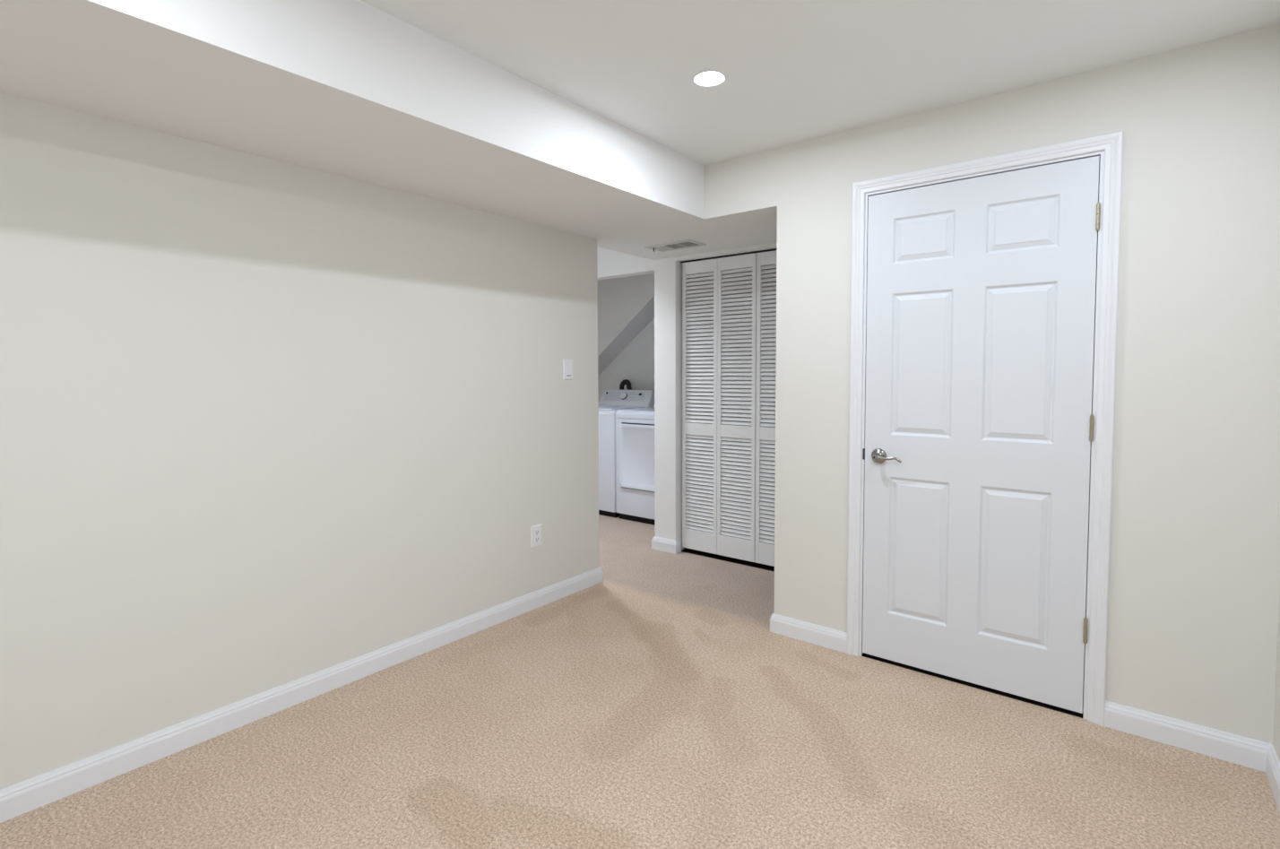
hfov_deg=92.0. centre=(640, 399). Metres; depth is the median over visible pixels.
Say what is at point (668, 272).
wall
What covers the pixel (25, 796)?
baseboard
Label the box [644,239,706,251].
ceiling vent
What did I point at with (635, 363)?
wall
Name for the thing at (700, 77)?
diffuser
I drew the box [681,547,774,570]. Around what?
trim
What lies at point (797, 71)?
ceiling
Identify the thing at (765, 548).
door
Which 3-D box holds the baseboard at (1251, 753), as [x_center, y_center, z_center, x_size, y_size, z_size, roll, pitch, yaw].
[0.282,1.184,1.191,1.748,0.090,3.626,2,3,38]
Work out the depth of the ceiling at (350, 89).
1.95 m
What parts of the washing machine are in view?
lid, dial knob, control panel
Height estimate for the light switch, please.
0.116 m
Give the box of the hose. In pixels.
[619,379,631,389]
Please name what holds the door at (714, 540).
in the wall at (668, 272)
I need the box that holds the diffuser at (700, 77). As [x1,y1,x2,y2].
[694,71,723,84]
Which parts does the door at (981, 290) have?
strike plate, handle, lever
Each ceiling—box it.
[0,0,777,278]
[360,0,1279,165]
[597,273,654,376]
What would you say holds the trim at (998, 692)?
attached to the wall at (1194, 591)
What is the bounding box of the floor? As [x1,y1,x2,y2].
[0,514,1279,848]
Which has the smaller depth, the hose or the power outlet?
the power outlet
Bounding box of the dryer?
[615,405,654,524]
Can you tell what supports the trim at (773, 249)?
attached to the wall at (668, 272)
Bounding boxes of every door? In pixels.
[682,252,756,562]
[754,250,776,566]
[862,155,1100,713]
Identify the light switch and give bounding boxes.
[562,359,572,380]
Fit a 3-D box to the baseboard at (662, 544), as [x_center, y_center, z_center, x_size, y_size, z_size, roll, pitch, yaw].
[0.361,1.025,4.655,0.215,0.090,0.615,2,3,38]
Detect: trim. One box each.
[680,248,776,262]
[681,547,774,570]
[847,130,1123,726]
[861,652,1083,717]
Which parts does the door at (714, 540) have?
panel, panel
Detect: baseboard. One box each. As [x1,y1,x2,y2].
[0,567,603,822]
[651,536,681,553]
[769,612,1279,812]
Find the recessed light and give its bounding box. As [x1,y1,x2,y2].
[691,69,727,86]
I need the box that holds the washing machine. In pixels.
[598,389,654,517]
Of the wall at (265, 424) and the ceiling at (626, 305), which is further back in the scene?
the ceiling at (626, 305)
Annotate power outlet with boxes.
[530,523,541,547]
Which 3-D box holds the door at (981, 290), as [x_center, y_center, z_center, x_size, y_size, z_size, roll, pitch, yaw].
[1.303,0.136,2.474,0.826,2.025,0.102,2,3,38]
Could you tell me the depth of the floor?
2.02 m
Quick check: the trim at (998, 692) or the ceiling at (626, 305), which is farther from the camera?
the ceiling at (626, 305)
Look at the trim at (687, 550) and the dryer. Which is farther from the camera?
the dryer
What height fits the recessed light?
0.006 m
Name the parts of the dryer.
rail, dryer door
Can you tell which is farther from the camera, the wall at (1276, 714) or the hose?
the hose
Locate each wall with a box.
[0,92,599,789]
[596,242,776,550]
[597,280,776,515]
[704,24,1279,743]
[1272,594,1279,761]
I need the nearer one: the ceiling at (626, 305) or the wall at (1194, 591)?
the wall at (1194, 591)
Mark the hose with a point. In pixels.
(627, 382)

